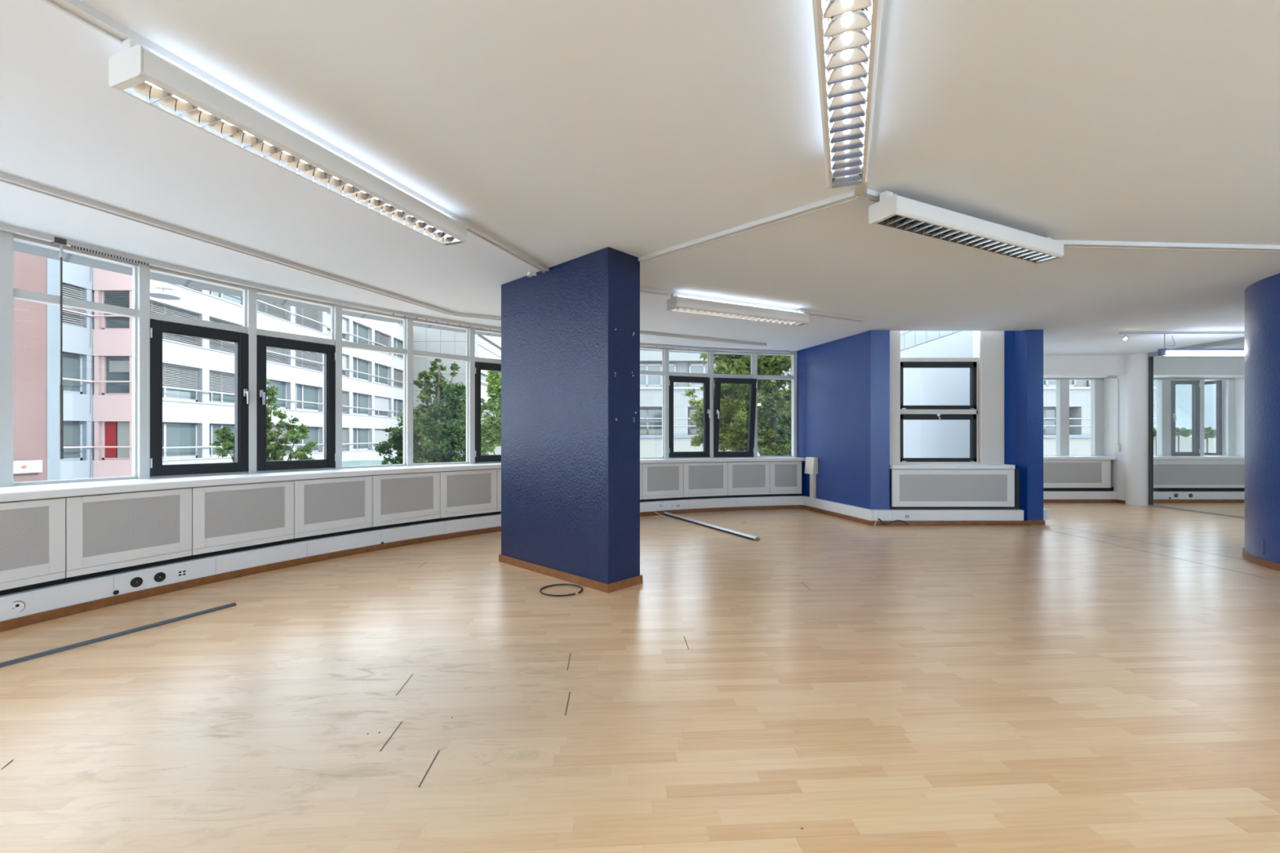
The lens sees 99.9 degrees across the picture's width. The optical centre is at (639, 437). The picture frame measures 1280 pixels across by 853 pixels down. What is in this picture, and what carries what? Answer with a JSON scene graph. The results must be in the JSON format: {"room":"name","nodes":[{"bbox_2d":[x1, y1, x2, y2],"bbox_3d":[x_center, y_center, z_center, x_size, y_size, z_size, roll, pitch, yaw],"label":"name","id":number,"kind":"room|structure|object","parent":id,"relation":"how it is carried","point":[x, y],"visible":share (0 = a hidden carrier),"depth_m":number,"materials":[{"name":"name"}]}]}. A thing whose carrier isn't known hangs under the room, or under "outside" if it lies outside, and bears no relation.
{"room":"empty office","nodes":[
{"label":"empty office","id":0,"kind":"room"},
{"bbox_2d":[13,240,768,355],"bbox_3d":[-2.652,-1.655,5.296,3.512,0.243,13.816,0,0,36],"label":"rail","id":1,"kind":"structure","parent":0,"point":[20,246],"depth_m":5.39,"materials":[{"name":"grey metal"}]},
{"bbox_2d":[0,502,1279,852],"bbox_3d":[3.200,1.328,2.950,17.600,0.251,14.300,0,0,0],"label":"floor","id":2,"kind":"structure","parent":0,"point":[1095,677],"depth_m":2.52,"materials":[{"name":"brown wood"}]},
{"bbox_2d":[0,602,236,667],"bbox_3d":[-3.209,1.193,3.149,0.044,0.020,1.535,0,0,24],"label":"strip","id":3,"kind":"object","parent":2,"relation":"on","point":[27,658],"visible":1,"depth_m":3.21,"materials":[{"name":"grey plastic"}]},
{"bbox_2d":[498,246,643,593],"bbox_3d":[-0.673,-0.137,4.821,1.547,2.680,0.394,0,0,44],"label":"pillar","id":4,"kind":"structure","parent":2,"relation":"on","point":[571,331],"depth_m":4.46,"materials":[{"name":"blue paint"}]},
{"bbox_2d":[662,511,759,540],"bbox_3d":[0.878,1.183,7.315,0.088,0.040,2.319,0,0,-25],"label":"duct","id":5,"kind":"object","parent":2,"relation":"on","point":[677,517],"visible":1,"depth_m":7.05,"materials":[{"name":"grey plastic"}]},
{"bbox_2d":[1124,353,1148,505],"bbox_3d":[8.890,-0.137,9.620,0.344,2.680,0.344,0,0,0],"label":"column","id":6,"kind":"structure","parent":2,"relation":"on","point":[1136,365],"depth_m":9.50,"materials":[{"name":"white paint"}]},
{"bbox_2d":[1148,337,1244,518],"bbox_3d":[8.950,-0.137,6.725,0.060,2.680,5.450,0,0,0],"label":"glass wall","id":7,"kind":"structure","parent":2,"relation":"on","point":[1151,355],"depth_m":9.40,"materials":[{"name":"silver metal"}]},
{"bbox_2d":[1242,273,1279,571],"bbox_3d":[6.915,-0.137,4.561,2.408,2.680,2.408,0,0,0],"label":"column","id":8,"kind":"structure","parent":2,"relation":"on","point":[1262,297],"depth_m":5.03,"materials":[{"name":"blue paint"}]},
{"bbox_2d":[0,0,1279,355],"bbox_3d":[3.200,-1.627,3.100,17.600,0.300,14.600,0,0,0],"label":"ceiling","id":9,"kind":"structure","parent":0,"point":[561,131],"depth_m":2.74,"materials":[{"name":"white paint"}]},
{"bbox_2d":[41,0,549,272],"bbox_3d":[-1.701,-1.462,2.415,0.070,0.030,4.980,0,0,21],"label":"ceiling track","id":10,"kind":"object","parent":9,"relation":"attached to","point":[78,10],"visible":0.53,"depth_m":2.30,"materials":[{"name":"grey"}]},
{"bbox_2d":[108,38,466,245],"bbox_3d":[-1.560,-1.376,2.784,0.196,0.158,1.770,0,0,21],"label":"light","id":11,"kind":"object","parent":10,"relation":"hanging from","point":[135,71],"visible":1,"depth_m":2.38,"materials":[{"name":"white metal"}]},
{"bbox_2d":[0,172,766,346],"bbox_3d":[-2.034,-1.462,5.125,1.948,0.030,10.344,0,0,40],"label":"curtain rail","id":12,"kind":"object","parent":9,"relation":"attached to","point":[5,178],"visible":0.81,"depth_m":4.08,"materials":[{"name":"grey metal"}]},
{"bbox_2d":[527,271,865,322],"bbox_3d":[0.896,-1.462,5.773,4.244,0.030,0.084,0,0,-27],"label":"ceiling track","id":13,"kind":"object","parent":9,"relation":"attached to","point":[646,290],"visible":0.64,"depth_m":5.83,"materials":[{"name":"grey"}]},
{"bbox_2d":[666,293,808,325],"bbox_3d":[1.098,-1.376,5.815,1.735,0.158,0.196,0,0,-26],"label":"light","id":14,"kind":"object","parent":13,"relation":"hanging from","point":[676,303],"visible":1,"depth_m":5.71,"materials":[{"name":"white metal"}]},
{"bbox_2d":[638,190,859,262],"bbox_3d":[0.655,-1.462,3.845,1.783,0.030,0.070,0,0,43],"label":"ceiling track","id":15,"kind":"object","parent":9,"relation":"attached to","point":[848,197],"visible":0.92,"depth_m":3.69,"materials":[{"name":"grey"}]},
{"bbox_2d":[853,0,1279,252],"bbox_3d":[2.404,-1.462,2.715,7.948,0.030,2.180,0,0,-37],"label":"ceiling track","id":16,"kind":"object","parent":9,"relation":"attached to","point":[862,191],"visible":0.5,"depth_m":4.09,"materials":[{"name":"grey"}]},
{"bbox_2d":[812,0,882,188],"bbox_3d":[0.754,-1.376,1.959,0.196,0.158,1.750,0,0,21],"label":"light","id":17,"kind":"object","parent":16,"relation":"hanging from","point":[846,32],"visible":1,"depth_m":1.97,"materials":[{"name":"white metal"}]},
{"bbox_2d":[868,190,1063,263],"bbox_3d":[2.219,-1.376,3.571,1.740,0.158,0.196,0,0,-26],"label":"light","id":18,"kind":"object","parent":16,"relation":"hanging from","point":[894,211],"visible":1,"depth_m":3.44,"materials":[{"name":"white metal"}]},
{"bbox_2d":[1118,331,1244,333],"bbox_3d":[7.820,-1.466,7.550,2.160,0.022,0.050,0,0,0],"label":"ceiling track","id":19,"kind":"object","parent":9,"relation":"attached to","point":[1121,332],"visible":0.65,"depth_m":7.53,"materials":[{"name":"grey metal"}]},
{"bbox_2d":[1157,333,1244,355],"bbox_3d":[8.100,-1.315,7.600,1.520,0.324,0.070,0,0,0],"label":"lamp","id":20,"kind":"object","parent":19,"relation":"hanging from","point":[1162,352],"visible":0.76,"depth_m":7.58,"materials":[{"name":"white metal"}]},
{"bbox_2d":[796,329,889,509],"bbox_3d":[3.069,-0.287,8.423,0.373,2.980,2.126,0,0,-14],"label":"wall","id":21,"kind":"structure","parent":0,"point":[843,384],"depth_m":7.98,"materials":[{"name":"blue paint"}]},
{"bbox_2d":[0,230,138,487],"bbox_3d":[-4.354,-0.564,4.118,0.110,1.826,0.798,0,0,24],"label":"window","id":22,"kind":"structure","parent":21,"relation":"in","point":[7,293],"depth_m":3.79,"materials":[{"name":"grey metal"}]},
{"bbox_2d":[242,286,336,473],"bbox_3d":[-3.556,-0.564,5.516,0.162,1.826,0.833,0,0,34],"label":"window","id":23,"kind":"structure","parent":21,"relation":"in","point":[259,339],"depth_m":5.33,"materials":[{"name":"grey metal"}]},
{"bbox_2d":[330,304,406,469],"bbox_3d":[-3.092,-0.564,6.180,0.110,1.826,0.824,0,0,40],"label":"window","id":24,"kind":"structure","parent":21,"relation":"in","point":[336,311],"depth_m":5.88,"materials":[{"name":"grey metal"}]},
{"bbox_2d":[0,222,789,479],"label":"window","id":25,"kind":"structure","parent":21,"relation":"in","point":[148,329],"depth_m":4.60,"materials":[{"name":"grey metal"}]},
{"bbox_2d":[58,244,63,458],"bbox_3d":[-4.300,-0.637,3.998,0.021,1.600,0.020,0,0,-22],"label":"rod","id":26,"kind":"object","parent":25,"relation":"hanging from","point":[61,255],"visible":1,"depth_m":4.00,"materials":[{"name":"grey metal"}]},
{"bbox_2d":[0,505,803,631],"bbox_3d":[-1.602,1.173,5.616,2.214,0.061,11.022,0,0,40],"label":"baseboard","id":27,"kind":"structure","parent":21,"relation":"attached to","point":[11,624],"depth_m":4.66,"materials":[{"name":"brown wood"}]},
{"bbox_2d":[0,457,805,502],"bbox_3d":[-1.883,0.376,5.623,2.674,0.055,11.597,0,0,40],"label":"window sill","id":28,"kind":"structure","parent":21,"relation":"attached to","point":[15,493],"depth_m":4.65,"materials":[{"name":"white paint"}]},
{"bbox_2d":[0,497,65,591],"bbox_3d":[-4.001,0.682,3.270,0.030,0.542,0.768,0,0,16],"label":"radiator cover","id":29,"kind":"object","parent":28,"relation":"hanging from","point":[33,532],"visible":1,"depth_m":3.48,"materials":[{"name":"white metal"}]},
{"bbox_2d":[0,506,48,571],"bbox_3d":[-3.993,0.644,3.268,0.004,0.378,0.604,0,0,16],"label":"grille","id":30,"kind":"object","parent":29,"relation":"attached to","point":[24,530],"depth_m":3.44,"materials":[{"name":"metal"}]},
{"bbox_2d":[65,488,191,577],"bbox_3d":[-3.758,0.682,3.993,0.030,0.542,0.744,0,0,21],"label":"radiator cover","id":31,"kind":"object","parent":28,"relation":"hanging from","point":[111,531],"visible":1,"depth_m":3.94,"materials":[{"name":"white metal"}]},
{"bbox_2d":[82,494,180,557],"bbox_3d":[-3.749,0.644,3.990,0.004,0.378,0.580,0,0,21],"label":"grille","id":32,"kind":"object","parent":31,"relation":"attached to","point":[112,526],"depth_m":3.96,"materials":[{"name":"metal"}]},
{"bbox_2d":[191,480,293,555],"bbox_3d":[-3.439,0.682,4.702,0.030,0.542,0.797,0,0,27],"label":"radiator cover","id":33,"kind":"object","parent":28,"relation":"hanging from","point":[224,517],"visible":1,"depth_m":4.65,"materials":[{"name":"white metal"}]},
{"bbox_2d":[204,486,284,538],"bbox_3d":[-3.431,0.644,4.698,0.004,0.378,0.633,0,0,27],"label":"grille","id":34,"kind":"object","parent":33,"relation":"attached to","point":[228,513],"depth_m":4.67,"materials":[{"name":"grey metal"}]},
{"bbox_2d":[293,475,372,538],"bbox_3d":[-3.051,0.682,5.386,0.030,0.542,0.763,0,0,32],"label":"radiator cover","id":35,"kind":"object","parent":28,"relation":"hanging from","point":[327,505],"visible":1,"depth_m":5.35,"materials":[{"name":"white metal"}]},
{"bbox_2d":[304,480,364,524],"bbox_3d":[-3.043,0.644,5.381,0.004,0.378,0.599,0,0,32],"label":"grille","id":36,"kind":"object","parent":35,"relation":"attached to","point":[326,502],"depth_m":5.36,"materials":[{"name":"metal"}]},
{"bbox_2d":[0,493,801,595],"bbox_3d":[-1.634,0.970,5.642,2.168,0.053,11.050,0,0,40],"label":"gap","id":37,"kind":"structure","parent":28,"relation":"attached to","point":[5,592],"depth_m":4.83,"materials":[{"name":"black"}]},
{"bbox_2d":[0,495,803,621],"bbox_3d":[-1.613,1.069,5.625,2.224,0.145,11.051,0,0,40],"label":"trunking","id":38,"kind":"structure","parent":28,"relation":"attached to","point":[38,600],"depth_m":4.75,"materials":[{"name":"white plastic"}]},
{"bbox_2d":[371,471,439,527],"bbox_3d":[-2.602,0.682,6.022,0.030,0.542,0.781,0,0,38],"label":"radiator cover","id":39,"kind":"object","parent":28,"relation":"hanging from","point":[397,499],"visible":1,"depth_m":5.98,"materials":[{"name":"white metal"}]},
{"bbox_2d":[380,476,433,515],"bbox_3d":[-2.595,0.644,6.016,0.004,0.378,0.617,0,0,38],"label":"grille","id":40,"kind":"object","parent":39,"relation":"attached to","point":[409,494],"depth_m":6.00,"materials":[{"name":"grey metal"}]},
{"bbox_2d":[440,469,497,518],"bbox_3d":[-2.098,0.682,6.610,0.031,0.542,0.756,0,0,43],"label":"radiator cover","id":41,"kind":"object","parent":28,"relation":"hanging from","point":[469,492],"visible":1,"depth_m":6.59,"materials":[{"name":"white metal"}]},
{"bbox_2d":[447,473,491,506],"bbox_3d":[-2.091,0.644,6.604,0.004,0.378,0.592,0,0,43],"label":"grille","id":42,"kind":"object","parent":41,"relation":"attached to","point":[463,490],"depth_m":6.60,"materials":[{"name":"grey metal"}]},
{"bbox_2d":[641,462,683,499],"bbox_3d":[0.359,0.682,8.388,0.719,0.542,0.030,0,0,-25],"label":"radiator cover","id":43,"kind":"object","parent":28,"relation":"hanging from","point":[660,481],"visible":1,"depth_m":8.37,"materials":[{"name":"white metal"}]},
{"bbox_2d":[647,466,679,491],"bbox_3d":[0.363,0.644,8.380,0.555,0.378,0.004,0,0,-25],"label":"grille","id":44,"kind":"object","parent":43,"relation":"attached to","point":[660,478],"depth_m":8.38,"materials":[{"name":"metal"}]},
{"bbox_2d":[683,462,727,497],"bbox_3d":[1.060,0.682,8.676,0.784,0.542,0.030,0,0,-20],"label":"radiator cover","id":45,"kind":"object","parent":28,"relation":"hanging from","point":[700,479],"visible":1,"depth_m":8.66,"materials":[{"name":"white metal"}]},
{"bbox_2d":[688,465,723,489],"bbox_3d":[1.063,0.644,8.667,0.620,0.378,0.004,0,0,-20],"label":"grille","id":46,"kind":"object","parent":45,"relation":"attached to","point":[700,477],"depth_m":8.66,"materials":[{"name":"grey metal"}]},
{"bbox_2d":[727,462,769,495],"bbox_3d":[1.801,0.682,8.903,0.753,0.542,0.030,0,0,-14],"label":"radiator cover","id":47,"kind":"object","parent":28,"relation":"hanging from","point":[743,477],"visible":1,"depth_m":8.89,"materials":[{"name":"white metal"}]},
{"bbox_2d":[733,464,765,488],"bbox_3d":[1.803,0.644,8.895,0.589,0.378,0.004,0,0,-14],"label":"grille","id":48,"kind":"object","parent":47,"relation":"attached to","point":[744,476],"depth_m":8.89,"materials":[{"name":"metal"}]},
{"bbox_2d":[769,461,801,493],"bbox_3d":[2.450,0.682,9.045,0.562,0.542,0.030,0,0,-10],"label":"radiator cover","id":49,"kind":"object","parent":28,"relation":"hanging from","point":[785,477],"visible":1,"depth_m":9.03,"materials":[{"name":"white metal"}]},
{"bbox_2d":[774,464,796,487],"bbox_3d":[2.451,0.644,9.036,0.398,0.378,0.004,0,0,-10],"label":"grille","id":50,"kind":"object","parent":49,"relation":"attached to","point":[785,475],"depth_m":9.03,"materials":[{"name":"metal"}]},
{"bbox_2d":[403,316,469,466],"bbox_3d":[-2.548,-0.564,6.781,0.826,1.826,0.110,0,0,-45],"label":"window","id":51,"kind":"structure","parent":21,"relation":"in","point":[408,323],"depth_m":6.49,"materials":[{"name":"grey metal"}]},
{"bbox_2d":[466,326,501,463],"bbox_3d":[-1.943,-0.564,7.301,0.801,1.826,0.162,0,0,-40],"label":"window","id":52,"kind":"structure","parent":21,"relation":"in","point":[474,366],"depth_m":7.08,"materials":[{"name":"grey metal"}]},
{"bbox_2d":[662,347,710,458],"bbox_3d":[0.771,-0.564,8.835,0.824,1.826,0.162,0,0,-19],"label":"window","id":53,"kind":"structure","parent":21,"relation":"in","point":[668,380],"depth_m":8.75,"materials":[{"name":"grey metal"}]},
{"bbox_2d":[706,350,756,457],"bbox_3d":[1.544,-0.564,9.023,0.812,1.826,0.238,0,0,-14],"label":"window","id":54,"kind":"structure","parent":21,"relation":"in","point":[715,386],"depth_m":8.98,"materials":[{"name":"grey metal"}]},
{"bbox_2d":[751,351,796,457],"bbox_3d":[2.297,-0.564,9.239,0.792,1.826,0.110,0,0,-9],"label":"window","id":55,"kind":"structure","parent":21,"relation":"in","point":[753,357],"depth_m":9.24,"materials":[{"name":"grey metal"}]},
{"bbox_2d":[804,457,817,497],"bbox_3d":[2.811,0.663,8.834,0.100,0.665,0.260,0,0,-13],"label":"junction box","id":56,"kind":"object","parent":21,"relation":"attached to","point":[811,463],"visible":1,"depth_m":8.77,"materials":[{"name":"beige plastic"}]},
{"bbox_2d":[803,496,873,520],"bbox_3d":[2.970,1.069,8.223,0.059,0.145,1.822,0,0,-13],"label":"trunking","id":57,"kind":"structure","parent":21,"relation":"attached to","point":[850,510],"depth_m":8.02,"materials":[{"name":"white plastic"}]},
{"bbox_2d":[889,468,1019,509],"bbox_3d":[4.357,0.823,7.565,1.825,0.760,0.190,0,0,0],"label":"wall niche","id":58,"kind":"object","parent":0,"point":[1016,470],"visible":0.21,"depth_m":7.47,"materials":[{"name":"grey"}]},
{"bbox_2d":[1004,329,1043,520],"bbox_3d":[5.328,-0.287,7.543,0.420,2.980,0.315,0,0,0],"label":"wall","id":59,"kind":"structure","parent":0,"point":[1023,349],"depth_m":7.41,"materials":[{"name":"blue paint"}]},
{"bbox_2d":[889,330,1004,464],"bbox_3d":[4.284,-0.687,7.632,1.678,2.180,0.177,0,0,0],"label":"window","id":60,"kind":"structure","parent":59,"relation":"in","point":[985,411],"depth_m":7.56,"materials":[{"name":"beige paint"}]},
{"bbox_2d":[871,509,1023,520],"bbox_3d":[4.208,1.069,7.377,2.054,0.145,0.086,0,0,0],"label":"trunking","id":61,"kind":"structure","parent":59,"relation":"attached to","point":[883,514],"depth_m":7.33,"materials":[{"name":"white plastic"}]},
{"bbox_2d":[889,464,1015,469],"bbox_3d":[4.288,0.409,7.486,1.684,0.057,0.268,0,0,0],"label":"window sill","id":62,"kind":"structure","parent":59,"relation":"attached to","point":[891,466],"depth_m":7.35,"materials":[{"name":"white paint"}]},
{"bbox_2d":[891,469,1014,506],"bbox_3d":[4.293,0.699,7.380,1.669,0.508,0.030,0,0,0],"label":"radiator cover","id":63,"kind":"object","parent":62,"relation":"hanging from","point":[909,487],"visible":1,"depth_m":7.37,"materials":[{"name":"white metal"}]},
{"bbox_2d":[899,474,1007,501],"bbox_3d":[4.293,0.696,7.371,1.475,0.365,0.004,0,0,0],"label":"grille","id":64,"kind":"object","parent":63,"relation":"attached to","point":[913,487],"depth_m":7.37,"materials":[{"name":"metal"}]},
{"bbox_2d":[873,520,1044,525],"bbox_3d":[4.367,1.173,7.460,2.371,0.061,0.279,0,0,0],"label":"baseboard","id":65,"kind":"structure","parent":59,"relation":"attached to","point":[1025,522],"depth_m":7.32,"materials":[{"name":"brown wood"}]},
{"bbox_2d":[1103,374,1124,500],"bbox_3d":[8.830,-0.137,9.960,0.180,2.680,0.680,0,0,0],"label":"wall","id":66,"kind":"structure","parent":0,"point":[1117,465],"depth_m":9.89,"materials":[{"name":"white paint"}]},
{"bbox_2d":[1043,355,1244,377],"bbox_3d":[8.445,-1.300,9.995,5.810,0.355,0.610,0,0,0],"label":"wall","id":67,"kind":"structure","parent":0,"point":[1164,366],"depth_m":9.69,"materials":[{"name":"white paint"}]},
{"bbox_2d":[1153,380,1216,436],"bbox_3d":[174.000,-19.921,235.000,288.000,54.247,130.000,0,0,0],"label":"sky","id":68,"kind":"structure","parent":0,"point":[1183,392],"depth_m":194.51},
{"bbox_2d":[1235,376,1244,456],"bbox_3d":[11.380,-0.137,3.050,0.340,2.680,14.500,0,0,0],"label":"wall","id":69,"kind":"structure","parent":0,"point":[1239,381],"depth_m":10.04,"materials":[{"name":"white paint"}]},
{"bbox_3d":[8.770,0.803,10.130,6.460,0.800,0.300,0,0,0],"label":"wall","id":70,"kind":"structure","parent":0,"visible":0},
{"bbox_2d":[1043,377,1103,456],"bbox_3d":[7.170,-0.377,10.185,3.140,1.520,0.110,0,0,0],"label":"window","id":71,"kind":"structure","parent":70,"relation":"in","point":[1062,384],"depth_m":10.13,"materials":[{"name":"grey"}]},
{"bbox_2d":[1043,456,1115,459],"bbox_3d":[7.130,0.386,10.029,3.180,0.055,0.342,0,0,0],"label":"window sill","id":72,"kind":"structure","parent":70,"relation":"on","point":[1044,457],"depth_m":9.86,"materials":[{"name":"white paint"}]},
{"bbox_2d":[1043,459,1111,488],"bbox_3d":[7.480,0.675,9.905,2.354,0.515,0.030,0,0,0],"label":"radiator cover","id":73,"kind":"object","parent":72,"relation":"hanging from","point":[1057,473],"visible":0.5,"depth_m":9.89,"materials":[{"name":"white metal"}]},
{"bbox_2d":[1043,462,1102,483],"bbox_3d":[7.480,0.655,9.896,2.020,0.375,0.004,0,0,0],"label":"grille","id":74,"kind":"object","parent":73,"relation":"attached to","point":[1053,473],"depth_m":9.89,"materials":[{"name":"metal"}]},
{"bbox_2d":[1043,491,1116,499],"bbox_3d":[7.140,1.069,9.925,3.200,0.143,0.110,0,0,0],"label":"trunking","id":75,"kind":"structure","parent":70,"relation":"attached to","point":[1046,495],"depth_m":9.87,"materials":[{"name":"white plastic"}]},
{"bbox_2d":[1043,487,1244,491],"bbox_3d":[8.445,0.961,9.957,5.810,0.075,0.055,0,0,0],"label":"gap","id":76,"kind":"structure","parent":70,"relation":"attached to","point":[1111,489],"depth_m":9.93,"materials":[{"name":"black"}]},
{"bbox_2d":[1153,377,1235,456],"bbox_3d":[10.128,-0.377,10.333,2.432,1.520,0.516,0,0,-3],"label":"window","id":77,"kind":"structure","parent":70,"relation":"in","point":[1166,387],"depth_m":10.13,"materials":[{"name":"grey metal"}]},
{"bbox_2d":[1153,491,1244,499],"bbox_3d":[10.125,1.072,9.925,2.450,0.138,0.110,0,0,0],"label":"trunking","id":78,"kind":"structure","parent":70,"relation":"attached to","point":[1157,495],"depth_m":9.87,"materials":[{"name":"white plastic"}]},
{"bbox_2d":[1153,456,1244,459],"bbox_3d":[10.050,0.386,10.029,2.600,0.055,0.342,0,0,0],"label":"window sill","id":79,"kind":"structure","parent":70,"relation":"on","point":[1154,457],"depth_m":9.86,"materials":[{"name":"white paint"}]},
{"bbox_2d":[1153,459,1244,488],"bbox_3d":[10.175,0.675,9.905,2.344,0.515,0.030,0,0,0],"label":"radiator cover","id":80,"kind":"object","parent":79,"relation":"hanging from","point":[1167,473],"visible":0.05,"depth_m":9.89,"materials":[{"name":"white metal"}]},
{"label":"outside","id":81,"kind":"structure","parent":0,"visible":0},
{"bbox_2d":[900,330,973,457],"bbox_3d":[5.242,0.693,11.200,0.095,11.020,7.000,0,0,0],"label":"window glass","id":82,"kind":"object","parent":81,"point":[922,438],"depth_m":9.43,"materials":[{"name":"grey"}]},
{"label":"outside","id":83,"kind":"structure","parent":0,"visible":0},
{"bbox_3d":[15.000,7.303,70.000,210.000,0.200,260.000,0,0,0],"label":"ground","id":84,"kind":"structure","parent":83,"visible":0},
{"bbox_2d":[13,250,403,482],"bbox_3d":[-27.350,-2.297,35.875,7.000,19.000,43.750,0,0,0],"label":"office building","id":85,"kind":"structure","parent":84,"relation":"on","point":[198,373],"depth_m":28.36,"materials":[{"name":"grey"}]},
{"bbox_2d":[59,283,84,327],"bbox_3d":[-26.010,-6.012,24.560,0.060,1.750,1.160,0,0,0],"label":"blind","id":86,"kind":"object","parent":85,"relation":"hanging from","point":[81,290],"depth_m":24.73,"materials":[{"name":"grey metal"}]},
{"bbox_2d":[105,422,116,457],"bbox_3d":[-25.240,0.128,25.660,0.520,1.710,0.040,0,0,0],"label":"curtain","id":87,"kind":"object","parent":85,"relation":"hanging from","point":[110,427],"depth_m":25.64,"materials":[{"name":"red fabric"}]},
{"bbox_2d":[103,292,129,314],"bbox_3d":[-24.820,-6.312,25.575,1.320,1.150,0.050,0,0,0],"label":"blind","id":88,"kind":"object","parent":85,"relation":"hanging from","point":[105,294],"depth_m":25.55,"materials":[{"name":"grey metal"}]},
{"bbox_2d":[117,422,129,457],"bbox_3d":[-24.550,0.128,25.660,0.700,1.710,0.040,0,0,0],"label":"curtain","id":89,"kind":"object","parent":85,"relation":"hanging from","point":[123,428],"depth_m":25.64,"materials":[{"name":"white fabric"}]},
{"bbox_2d":[150,300,198,346],"bbox_3d":[-25.080,-6.080,28.865,0.080,1.875,3.310,0,0,0],"label":"blind","id":90,"kind":"object","parent":85,"relation":"hanging from","point":[156,307],"depth_m":29.08,"materials":[{"name":"grey metal"}]},
{"bbox_2d":[162,363,198,390],"bbox_3d":[-25.080,-3.272,28.865,0.080,1.210,3.310,0,0,0],"label":"blind","id":91,"kind":"object","parent":85,"relation":"hanging from","point":[174,375],"depth_m":29.36,"materials":[{"name":"grey metal"}]},
{"bbox_2d":[209,370,234,393],"bbox_3d":[-25.080,-3.272,32.735,0.080,1.210,3.310,0,0,0],"label":"blind","id":92,"kind":"object","parent":85,"relation":"hanging from","point":[220,381],"depth_m":32.26,"materials":[{"name":"grey metal"}]},
{"bbox_2d":[209,316,242,353],"bbox_3d":[-25.080,-6.080,32.735,0.080,1.875,3.310,0,0,0],"label":"blind","id":93,"kind":"object","parent":85,"relation":"hanging from","point":[224,346],"depth_m":32.26,"materials":[{"name":"grey metal"}]},
{"bbox_2d":[257,300,288,320],"bbox_3d":[-25.080,-9.180,36.605,0.080,1.875,3.310,0,0,0],"label":"blind","id":94,"kind":"object","parent":85,"relation":"hanging from","point":[261,307],"depth_m":36.95,"materials":[{"name":"grey metal"}]},
{"bbox_2d":[266,346,288,364],"bbox_3d":[-25.080,-6.080,36.605,0.080,1.875,3.310,0,0,0],"label":"blind","id":95,"kind":"object","parent":85,"relation":"hanging from","point":[273,357],"depth_m":37.27,"materials":[{"name":"grey metal"}]},
{"bbox_2d":[270,426,288,453],"bbox_3d":[-25.080,0.210,36.605,0.080,1.875,3.310,0,0,0],"label":"blind","id":96,"kind":"object","parent":85,"relation":"hanging from","point":[273,428],"depth_m":37.64,"materials":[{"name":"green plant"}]},
{"bbox_2d":[295,306,319,330],"bbox_3d":[-25.080,-9.180,40.475,0.080,1.875,3.310,0,0,0],"label":"blind","id":97,"kind":"object","parent":85,"relation":"hanging from","point":[309,313],"depth_m":40.74,"materials":[{"name":"grey metal"}]},
{"bbox_2d":[295,350,319,371],"bbox_3d":[-25.080,-6.080,40.475,0.080,1.875,3.310,0,0,0],"label":"blind","id":98,"kind":"object","parent":85,"relation":"hanging from","point":[315,357],"depth_m":40.71,"materials":[{"name":"grey metal"}]},
{"bbox_2d":[326,311,346,334],"bbox_3d":[-25.090,-9.442,44.345,0.040,1.350,3.310,0,0,0],"label":"blind","id":99,"kind":"object","parent":85,"relation":"hanging from","point":[328,314],"depth_m":45.33,"materials":[{"name":"grey fabric"}]},
{"bbox_2d":[208,379,318,462],"bbox_3d":[-11.814,2.686,17.009,3.180,9.039,1.982,0,0,0],"label":"tree","id":100,"kind":"object","parent":84,"relation":"on","point":[227,441],"visible":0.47,"depth_m":16.92,"materials":[{"name":"green plant"}]},
{"bbox_2d":[372,358,487,464],"bbox_3d":[-8.242,1.899,21.993,4.177,10.616,4.102,0,0,44],"label":"tree","id":101,"kind":"object","parent":84,"relation":"on","point":[446,433],"visible":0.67,"depth_m":21.59,"materials":[{"name":"green plant"}]},
{"bbox_2d":[397,323,477,460],"bbox_3d":[-22.250,-5.915,59.430,7.700,26.235,3.040,0,0,0],"label":"office building","id":102,"kind":"structure","parent":84,"relation":"on","point":[424,339],"depth_m":57.91,"materials":[{"name":"grey"}]},
{"bbox_2d":[477,334,501,428],"bbox_3d":[-21.361,-8.197,91.100,6.078,30.800,60.000,0,0,0],"label":"striped office wing","id":103,"kind":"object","parent":84,"relation":"on","point":[488,347],"visible":0.03,"depth_m":65.03},
{"bbox_2d":[480,370,501,454],"bbox_3d":[-4.431,2.354,18.894,2.823,9.704,2.632,0,0,-23],"label":"tree","id":104,"kind":"object","parent":84,"relation":"on","point":[491,430],"visible":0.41,"depth_m":18.61,"materials":[{"name":"green plant"}]},
{"bbox_2d":[680,353,791,456],"bbox_3d":[2.442,2.200,13.265,2.881,10.012,2.236,0,0,-22],"label":"tree","id":105,"kind":"object","parent":84,"relation":"on","point":[734,408],"visible":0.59,"depth_m":12.77,"materials":[{"name":"green plant"}]},
{"bbox_2d":[757,397,791,456],"bbox_3d":[4.838,2.753,18.071,1.978,8.906,2.153,0,0,-16],"label":"tree","id":106,"kind":"object","parent":84,"relation":"on","point":[784,430],"visible":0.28,"depth_m":17.53,"materials":[{"name":"green plant"}]},
{"bbox_2d":[640,350,1156,457],"bbox_3d":[14.250,-0.497,39.925,40.500,15.400,8.150,0,0,0],"label":"building","id":107,"kind":"structure","parent":84,"relation":"on","point":[651,386],"depth_m":36.00,"materials":[{"name":"grey"}]},
{"bbox_2d":[1155,436,1216,455],"bbox_3d":[47.300,3.593,36.100,25.400,7.220,0.400,0,0,0],"label":"wall","id":108,"kind":"structure","parent":84,"relation":"on","point":[1185,443],"depth_m":35.90,"materials":[{"name":"white paint"}]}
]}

